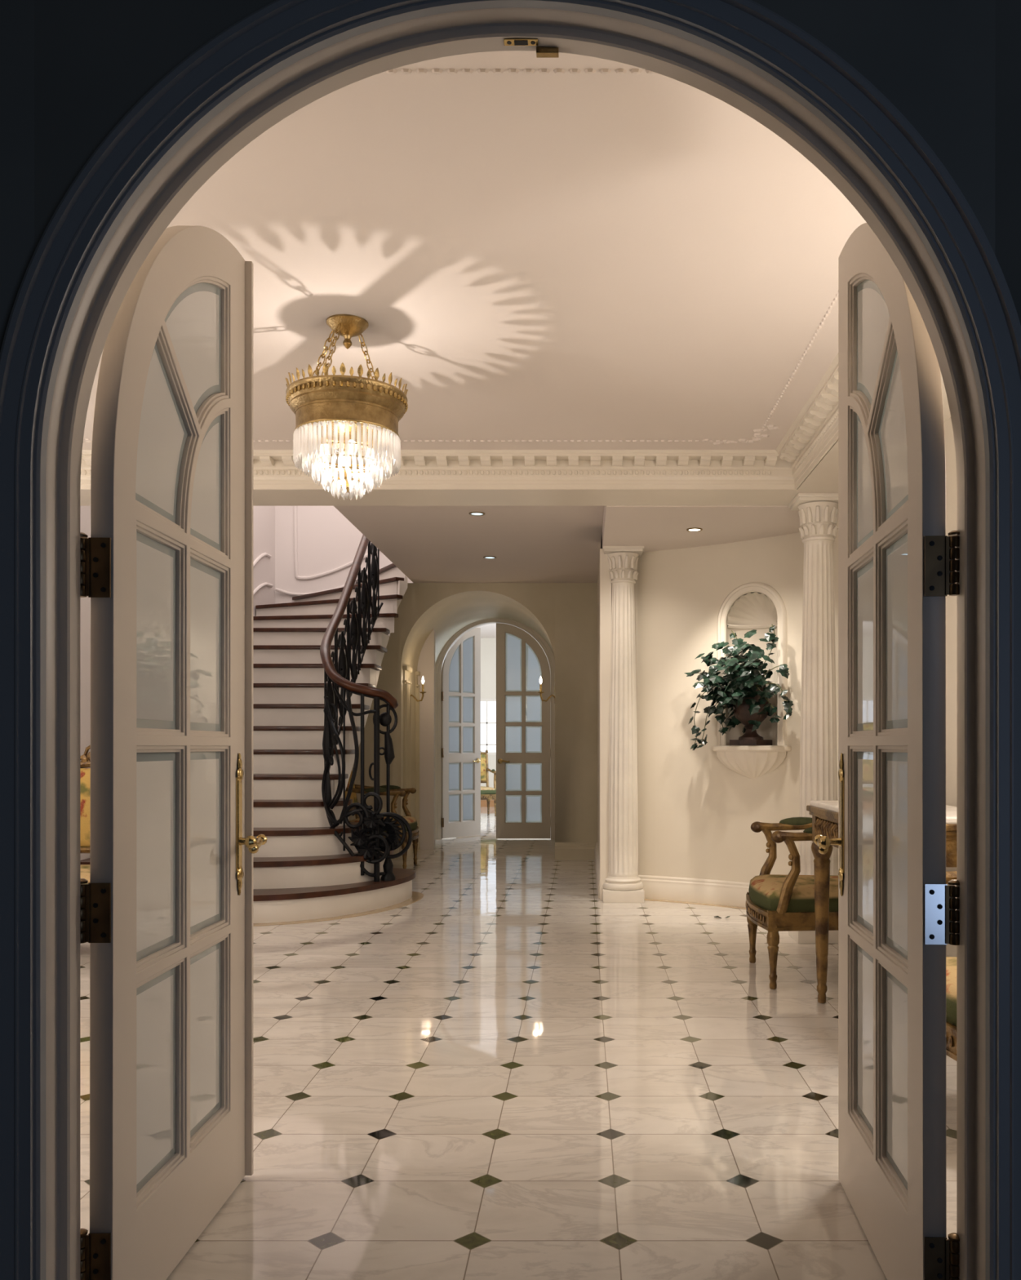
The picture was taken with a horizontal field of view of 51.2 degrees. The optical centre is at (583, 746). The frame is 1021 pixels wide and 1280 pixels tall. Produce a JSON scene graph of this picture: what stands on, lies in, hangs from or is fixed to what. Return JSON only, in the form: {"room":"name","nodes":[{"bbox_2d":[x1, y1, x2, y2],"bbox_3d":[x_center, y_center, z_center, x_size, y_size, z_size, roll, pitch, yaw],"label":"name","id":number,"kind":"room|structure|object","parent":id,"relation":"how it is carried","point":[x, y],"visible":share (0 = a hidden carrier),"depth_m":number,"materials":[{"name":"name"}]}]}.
{"room":"house entrance doorway","nodes":[
{"label":"house entrance doorway","id":0,"kind":"room"},
{"bbox_2d":[80,506,275,860],"bbox_3d":[-3.350,-1.400,6.675,0.100,5.000,9.550,0,0,0],"label":"wall","id":1,"kind":"structure","parent":0,"point":[264,517],"depth_m":7.09,"materials":[{"name":"white paint"}]},
{"bbox_2d":[253,552,271,567],"bbox_3d":[-3.295,-1.176,9.671,0.036,1.683,2.960,0,0,0],"label":"trim","id":2,"kind":"structure","parent":1,"relation":"attached to","point":[264,554],"depth_m":10.79,"materials":[{"name":"white paint"}]},
{"bbox_2d":[253,582,273,595],"bbox_3d":[-3.295,-0.951,9.597,0.036,1.534,3.209,0,0,0],"label":"trim","id":3,"kind":"structure","parent":1,"relation":"attached to","point":[263,584],"depth_m":10.81,"materials":[{"name":"white paint"}]},
{"bbox_2d":[253,891,423,925],"bbox_3d":[-2.231,1.103,7.332,2.118,0.013,1.707,0,0,0],"label":"trim","id":4,"kind":"structure","parent":1,"relation":"attached to","point":[416,896],"depth_m":6.97,"materials":[{"name":"beige stone"}]},
{"bbox_2d":[80,563,416,923],"bbox_3d":[-2.260,-0.340,8.940,2.061,2.880,4.810,0,0,0],"label":"staircase","id":5,"kind":"structure","parent":4,"relation":"on","point":[303,871],"depth_m":7.89,"materials":[{"name":"brown wood"}]},
{"bbox_2d":[320,534,412,881],"bbox_3d":[-1.800,-0.700,8.482,0.614,3.250,2.722,0,0,-14],"label":"balustrade","id":6,"kind":"object","parent":5,"relation":"on","point":[370,844],"visible":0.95,"depth_m":7.30,"materials":[{"name":"black metal"}]},
{"bbox_2d":[275,506,435,849],"bbox_3d":[-2.450,-1.400,11.400,1.700,5.000,0.100,0,0,0],"label":"wall","id":7,"kind":"structure","parent":0,"point":[327,540],"depth_m":11.35,"materials":[{"name":"white paint"}]},
{"bbox_2d":[275,582,356,595],"bbox_3d":[-2.540,-1.838,11.341,1.495,0.457,0.072,0,0,-2],"label":"trim","id":8,"kind":"structure","parent":7,"relation":"attached to","point":[277,589],"depth_m":11.33,"materials":[{"name":"white paint"}]},
{"bbox_2d":[293,506,380,580],"bbox_3d":[-2.445,-2.541,11.345,1.310,1.517,0.040,0,0,0],"label":"trim","id":9,"kind":"structure","parent":7,"relation":"attached to","point":[295,533],"depth_m":11.33,"materials":[{"name":"white paint"}]},
{"bbox_2d":[348,652,386,821],"bbox_3d":[-2.615,0.075,10.390,1.370,2.050,0.060,0,0,0],"label":"wall","id":10,"kind":"structure","parent":0,"point":[381,684],"depth_m":10.36,"materials":[{"name":"paint"}]},
{"bbox_2d":[391,843,399,859],"bbox_3d":[-2.500,1.015,10.351,1.400,0.170,0.038,0,0,0],"label":"baseboard","id":11,"kind":"structure","parent":10,"relation":"attached to","point":[397,851],"depth_m":10.33,"materials":[{"name":"wood"}]},
{"bbox_2d":[82,50,866,582],"bbox_3d":[-1.160,-1.640,6.100,5.680,0.080,8.600,0,0,0],"label":"ceiling","id":12,"kind":"structure","parent":0,"point":[536,255],"depth_m":3.54,"materials":[{"name":"paint"}]},
{"bbox_2d":[285,314,408,500],"bbox_3d":[-0.890,-1.270,4.000,0.451,0.661,0.451,0,0,-37],"label":"chandelier","id":13,"kind":"object","parent":12,"relation":"hanging from","point":[339,417],"visible":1,"depth_m":3.87,"materials":[{"name":"gold metal"}]},
{"bbox_2d":[301,451,400,500],"bbox_3d":[-0.890,-1.056,4.101,0.383,0.233,0.195,0,0,0],"label":"crystal pendant","id":14,"kind":"object","parent":13,"relation":"hanging from","point":[393,469],"depth_m":4.03,"materials":[{"name":"clear glass"}]},
{"bbox_2d":[80,353,838,489],"bbox_3d":[-0.890,-1.510,3.975,4.130,0.182,3.760,0,0,0],"label":"trim","id":15,"kind":"structure","parent":12,"relation":"attached to","point":[784,475],"depth_m":5.82,"materials":[{"name":"beige paint"}]},
{"bbox_2d":[83,68,838,445],"bbox_3d":[-0.884,-1.600,4.024,3.768,0.030,3.150,0,0,0],"label":"trim","id":16,"kind":"structure","parent":12,"relation":"attached to","point":[405,71],"depth_m":4.18,"materials":[{"name":"paint"}]},
{"bbox_2d":[469,511,484,515],"bbox_3d":[-0.730,-1.597,7.270,0.110,0.008,0.110,0,0,0],"label":"recessed light","id":17,"kind":"object","parent":12,"relation":"in","point":[473,513],"visible":1,"depth_m":7.27,"materials":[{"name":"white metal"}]},
{"bbox_2d":[483,555,496,559],"bbox_3d":[-0.790,-1.597,8.950,0.110,0.008,0.110,0,0,0],"label":"recessed light","id":18,"kind":"object","parent":12,"relation":"in","point":[485,557],"visible":1,"depth_m":8.93,"materials":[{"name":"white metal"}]},
{"bbox_2d":[480,638,496,787],"bbox_3d":[-1.775,-0.450,19.550,1.550,3.100,0.100,0,0,0],"label":"wall","id":19,"kind":"structure","parent":0,"point":[488,646],"depth_m":19.50,"materials":[{"name":"beige paint"}]},
{"bbox_2d":[480,698,496,755],"bbox_3d":[-1.775,-0.370,19.520,1.550,1.040,0.060,0,0,0],"label":"window","id":20,"kind":"structure","parent":19,"relation":"in","point":[488,706],"depth_m":19.54,"materials":[{"name":"white glass"}]},
{"bbox_2d":[386,582,597,859],"bbox_3d":[-0.897,-0.250,11.505,2.066,2.700,2.290,0,0,0],"label":"wall","id":21,"kind":"structure","parent":0,"point":[565,615],"depth_m":10.36,"materials":[{"name":"paint"}]},
{"bbox_2d":[403,666,420,857],"bbox_3d":[-1.768,0.150,11.400,0.047,1.900,1.840,0,0,0],"label":"trim","id":22,"kind":"structure","parent":21,"relation":"attached to","point":[406,670],"depth_m":10.74,"materials":[{"name":"paint"}]},
{"bbox_2d":[410,675,426,702],"bbox_3d":[-1.690,-0.570,10.750,0.197,0.296,0.072,0,0,0],"label":"wall sconce","id":23,"kind":"object","parent":21,"relation":"attached to","point":[423,691],"visible":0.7,"depth_m":10.74,"materials":[{"name":"gold metal"}]},
{"bbox_2d":[441,627,480,838],"bbox_3d":[-1.496,-0.192,12.876,0.136,2.563,0.673,0,0,38],"label":"door","id":24,"kind":"structure","parent":21,"relation":"in","point":[461,668],"depth_m":12.86,"materials":[{"name":"paint"}]},
{"bbox_2d":[537,675,555,702],"bbox_3d":[-0.370,-0.570,10.750,0.197,0.296,0.072,0,0,0],"label":"wall sconce","id":25,"kind":"object","parent":21,"relation":"attached to","point":[540,691],"visible":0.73,"depth_m":10.74,"materials":[{"name":"gold metal"}]},
{"bbox_2d":[555,842,596,859],"bbox_3d":[-0.071,1.015,10.351,0.414,0.170,0.038,0,0,0],"label":"baseboard","id":26,"kind":"structure","parent":21,"relation":"attached to","point":[563,851],"depth_m":10.33,"materials":[{"name":"wood"}]},
{"bbox_2d":[476,623,531,638],"bbox_3d":[-1.000,-2.025,16.180,7.000,0.050,7.040,0,0,0],"label":"ceiling","id":27,"kind":"structure","parent":0,"point":[487,631],"depth_m":18.38,"materials":[{"name":"paint"}]},
{"bbox_2d":[0,0,1020,351],"bbox_3d":[-0.800,-0.400,1.845,6.400,3.000,0.090,0,0,0],"label":"wall","id":28,"kind":"structure","parent":0,"point":[71,70],"depth_m":1.80,"materials":[{"name":"paint"}]},
{"bbox_2d":[80,225,266,1279],"bbox_3d":[-0.864,-0.072,2.309,0.198,2.329,0.815,0,0,-4],"label":"door","id":29,"kind":"structure","parent":28,"relation":"in","point":[166,559],"depth_m":2.24,"materials":[{"name":"paint"}]},
{"bbox_2d":[0,0,1020,1279],"bbox_3d":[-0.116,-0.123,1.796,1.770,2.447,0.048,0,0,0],"label":"trim","id":30,"kind":"structure","parent":28,"relation":"attached to","point":[279,34],"depth_m":1.79,"materials":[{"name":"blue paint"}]},
{"bbox_2d":[503,38,538,45],"bbox_3d":[-0.110,-1.246,1.875,0.060,0.004,0.016,0,0,0],"label":"strike plate","id":31,"kind":"object","parent":28,"relation":"attached to","point":[508,42],"visible":1,"depth_m":1.87,"materials":[{"name":"gold metal"}]},
{"bbox_2d":[536,46,559,57],"bbox_3d":[-0.064,-1.240,1.894,0.040,0.012,0.014,0,0,0],"label":"block","id":32,"kind":"object","parent":28,"relation":"attached to","point":[541,51],"visible":1,"depth_m":1.89,"materials":[{"name":"gold metal"}]},
{"bbox_2d":[813,222,959,1279],"bbox_3d":[0.634,-0.072,2.285,0.198,2.329,0.797,0,0,6],"label":"door","id":33,"kind":"structure","parent":28,"relation":"in","point":[899,565],"depth_m":2.19,"materials":[{"name":"paint"}]},
{"bbox_2d":[80,806,956,1279],"bbox_3d":[-1.000,1.150,10.750,8.000,0.100,17.900,0,0,0],"label":"floor","id":34,"kind":"structure","parent":0,"point":[508,1070],"depth_m":3.35,"materials":[{"name":"tile"}]},
{"bbox_2d":[80,744,90,884],"bbox_3d":[-2.700,0.537,5.629,0.644,1.125,0.725,0,0,0],"label":"armchair","id":35,"kind":"object","parent":34,"relation":"on","point":[85,762],"visible":0.02,"depth_m":5.87,"materials":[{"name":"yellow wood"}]},
{"bbox_2d":[80,864,89,884],"bbox_3d":[-2.700,0.694,5.572,0.618,0.122,0.583,0,0,0],"label":"seat cushion","id":36,"kind":"object","parent":35,"relation":"on","point":[84,868],"depth_m":5.41,"materials":[{"name":"beige fabric"}]},
{"bbox_2d":[345,769,419,868],"bbox_3d":[-1.869,0.537,9.620,0.725,1.125,0.644,0,0,0],"label":"armchair","id":37,"kind":"object","parent":34,"relation":"on","point":[396,791],"visible":0.41,"depth_m":9.56,"materials":[{"name":"brown wood"}]},
{"bbox_2d":[349,816,417,831],"bbox_3d":[-1.812,0.694,9.620,0.583,0.122,0.618,0,0,0],"label":"seat cushion","id":38,"kind":"object","parent":37,"relation":"on","point":[412,821],"depth_m":9.52,"materials":[{"name":"fabric"}]},
{"bbox_2d":[480,750,496,816],"bbox_3d":[-1.747,0.537,17.028,0.644,1.125,0.725,0,0,-14],"label":"armchair","id":39,"kind":"object","parent":34,"relation":"on","point":[488,793],"visible":0.4,"depth_m":17.26,"materials":[{"name":"brown wood"}]},
{"bbox_2d":[480,786,496,794],"bbox_3d":[-1.733,0.694,16.973,0.618,0.122,0.583,0,0,-14],"label":"seat cushion","id":40,"kind":"object","parent":39,"relation":"on","point":[484,790],"depth_m":16.77,"materials":[{"name":"fabric"}]},
{"bbox_2d":[602,546,644,902],"bbox_3d":[0.283,-0.160,7.620,0.294,2.520,0.294,0,0,0],"label":"column","id":41,"kind":"structure","parent":34,"relation":"on","point":[623,884],"depth_m":7.54,"materials":[{"name":"stone"}]},
{"bbox_2d":[745,817,838,989],"bbox_3d":[1.159,0.537,5.115,0.725,1.125,0.644,0,0,0],"label":"armchair","id":42,"kind":"object","parent":34,"relation":"on","point":[775,903],"visible":0.51,"depth_m":4.83,"materials":[{"name":"brown wood"}]},
{"bbox_2d":[748,874,838,911],"bbox_3d":[1.103,0.694,5.115,0.583,0.122,0.618,0,0,0],"label":"seat cushion","id":43,"kind":"object","parent":42,"relation":"on","point":[767,892],"depth_m":4.86,"materials":[{"name":"fabric"}]},
{"bbox_2d":[788,493,838,943],"bbox_3d":[1.345,-0.160,6.070,0.294,2.520,0.294,0,0,0],"label":"column","id":44,"kind":"structure","parent":34,"relation":"on","point":[818,513],"depth_m":5.99,"materials":[{"name":"stone"}]},
{"bbox_2d":[806,800,956,1003],"bbox_3d":[1.210,0.666,4.050,0.483,0.868,1.124,0,0,0],"label":"console table","id":45,"kind":"object","parent":34,"relation":"on","point":[824,814],"visible":0.2,"depth_m":4.53,"materials":[{"name":"wood"}]},
{"bbox_2d":[946,871,956,1061],"bbox_3d":[1.329,0.537,3.020,0.725,1.125,0.644,0,0,0],"label":"armchair","id":46,"kind":"object","parent":34,"relation":"on","point":[951,962],"visible":0.02,"depth_m":2.88,"materials":[{"name":"brown wood"}]},
{"bbox_2d":[946,956,956,1026],"bbox_3d":[1.272,0.694,3.020,0.583,0.122,0.618,0,0,0],"label":"seat cushion","id":47,"kind":"object","parent":46,"relation":"on","point":[951,962],"depth_m":2.90,"materials":[{"name":"beige fabric"}]},
{"bbox_2d":[450,591,761,648],"bbox_3d":[-1.000,-0.450,12.710,6.800,3.100,0.100,0,0,0],"label":"wall","id":48,"kind":"structure","parent":0,"point":[753,592],"depth_m":12.72,"materials":[{"name":"paint"}]},
{"bbox_2d":[435,617,555,839],"bbox_3d":[-1.040,-0.240,12.615,1.502,2.681,0.090,0,0,0],"label":"trim","id":49,"kind":"structure","parent":48,"relation":"attached to","point":[550,655],"depth_m":12.59,"materials":[{"name":"paint"}]},
{"bbox_2d":[496,622,551,838],"bbox_3d":[-0.704,-0.192,12.630,0.673,2.563,0.136,0,0,0],"label":"door","id":50,"kind":"structure","parent":48,"relation":"in","point":[523,721],"depth_m":12.61,"materials":[{"name":"paint"}]},
{"bbox_2d":[597,530,637,856],"bbox_3d":[0.278,-0.270,9.040,0.284,2.740,2.640,0,0,0],"label":"wall","id":51,"kind":"structure","parent":0,"point":[598,578],"depth_m":9.04,"materials":[{"name":"beige paint"}]},
{"bbox_2d":[595,842,599,897],"bbox_3d":[0.127,1.015,9.040,0.038,0.170,2.640,0,0,0],"label":"baseboard","id":52,"kind":"structure","parent":51,"relation":"attached to","point":[597,851],"depth_m":8.65,"materials":[{"name":"beige paint"}]},
{"bbox_2d":[600,548,611,900],"bbox_3d":[0.159,-0.160,7.670,0.082,2.520,0.140,0,0,0],"label":"trim","id":53,"kind":"structure","parent":51,"relation":"attached to","point":[605,576],"depth_m":7.60,"materials":[{"name":"beige paint"}]},
{"bbox_2d":[600,506,838,551],"bbox_3d":[1.068,-1.548,7.275,1.864,0.265,2.050,0,0,0],"label":"ceiling","id":54,"kind":"structure","parent":0,"point":[655,528],"depth_m":6.75,"materials":[{"name":"paint"}]},
{"bbox_2d":[686,527,702,532],"bbox_3d":[0.722,-1.412,6.900,0.104,0.008,0.104,0,0,0],"label":"recessed light","id":55,"kind":"object","parent":54,"relation":"attached to","point":[694,529],"visible":1,"depth_m":6.89,"materials":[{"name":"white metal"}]},
{"bbox_2d":[637,532,804,883],"bbox_3d":[1.038,-0.180,7.279,1.555,2.560,0.094,0,0,38],"label":"wall","id":56,"kind":"structure","parent":0,"point":[696,814],"depth_m":7.50,"materials":[{"name":"beige paint"}]},
{"bbox_2d":[638,875,750,907],"bbox_3d":[1.033,1.015,7.272,1.560,0.170,0.131,0,0,38],"label":"baseboard","id":57,"kind":"structure","parent":56,"relation":"attached to","point":[730,893],"depth_m":7.48,"materials":[{"name":"beige paint"}]},
{"bbox_2d":[644,898,746,909],"bbox_3d":[1.016,1.103,7.250,1.560,0.013,0.186,0,0,38],"label":"trim","id":58,"kind":"structure","parent":56,"relation":"attached to","point":[663,900],"depth_m":7.44,"materials":[{"name":"beige stone"}]},
{"bbox_2d":[717,582,786,745],"bbox_3d":[1.145,-0.557,7.236,0.541,1.135,0.048,0,0,40],"label":"trim","id":59,"kind":"structure","parent":56,"relation":"attached to","point":[759,587],"depth_m":7.11,"materials":[{"name":"beige paint"}]},
{"bbox_2d":[712,745,791,778],"bbox_3d":[1.101,0.122,7.183,0.624,0.260,0.225,0,0,40],"label":"wall bracket","id":60,"kind":"object","parent":56,"relation":"attached to","point":[751,762],"visible":1,"depth_m":7.10,"materials":[{"name":"beige paint"}]},
{"bbox_2d":[727,591,777,745],"bbox_3d":[1.213,-0.534,7.317,0.412,1.049,0.196,0,0,40],"label":"wall niche","id":61,"kind":"object","parent":56,"relation":"in","point":[756,611],"visible":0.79,"depth_m":7.39,"materials":[{"name":"beige paint"}]},
{"bbox_2d":[684,624,793,750],"bbox_3d":[1.055,-0.393,7.148,0.838,0.837,0.483,0,0,40],"label":"ivy","id":62,"kind":"object","parent":61,"relation":"in","point":[744,692],"visible":1,"depth_m":7.08,"materials":[{"name":"green plant"}]},
{"bbox_2d":[833,417,956,956],"bbox_3d":[1.630,-0.260,4.450,0.100,2.720,5.100,0,0,0],"label":"wall","id":63,"kind":"structure","parent":0,"point":[950,455],"depth_m":4.58,"materials":[{"name":"beige paint"}]},
{"bbox_2d":[80,488,838,506],"bbox_3d":[-0.860,-1.510,6.055,4.880,0.180,0.390,0,0,0],"label":"trim","id":64,"kind":"structure","parent":63,"relation":"attached to","point":[260,497],"depth_m":6.08,"materials":[{"name":"beige paint"}]},
{"bbox_2d":[797,371,951,489],"bbox_3d":[1.380,-1.510,3.880,0.400,0.180,3.960,0,0,0],"label":"trim","id":65,"kind":"structure","parent":63,"relation":"attached to","point":[824,476],"depth_m":5.47,"materials":[{"name":"beige paint"}]},
{"bbox_3d":[0.700,-0.450,19.550,3.400,3.100,0.100,0,0,0],"label":"wall","id":66,"kind":"structure","parent":0,"visible":0},
{"bbox_2d":[480,800,494,806],"bbox_3d":[-1.000,1.035,19.490,6.800,0.130,0.040,0,0,0],"label":"baseboard","id":67,"kind":"structure","parent":66,"relation":"attached to","point":[483,802],"depth_m":19.47,"materials":[{"name":"beige wood"}]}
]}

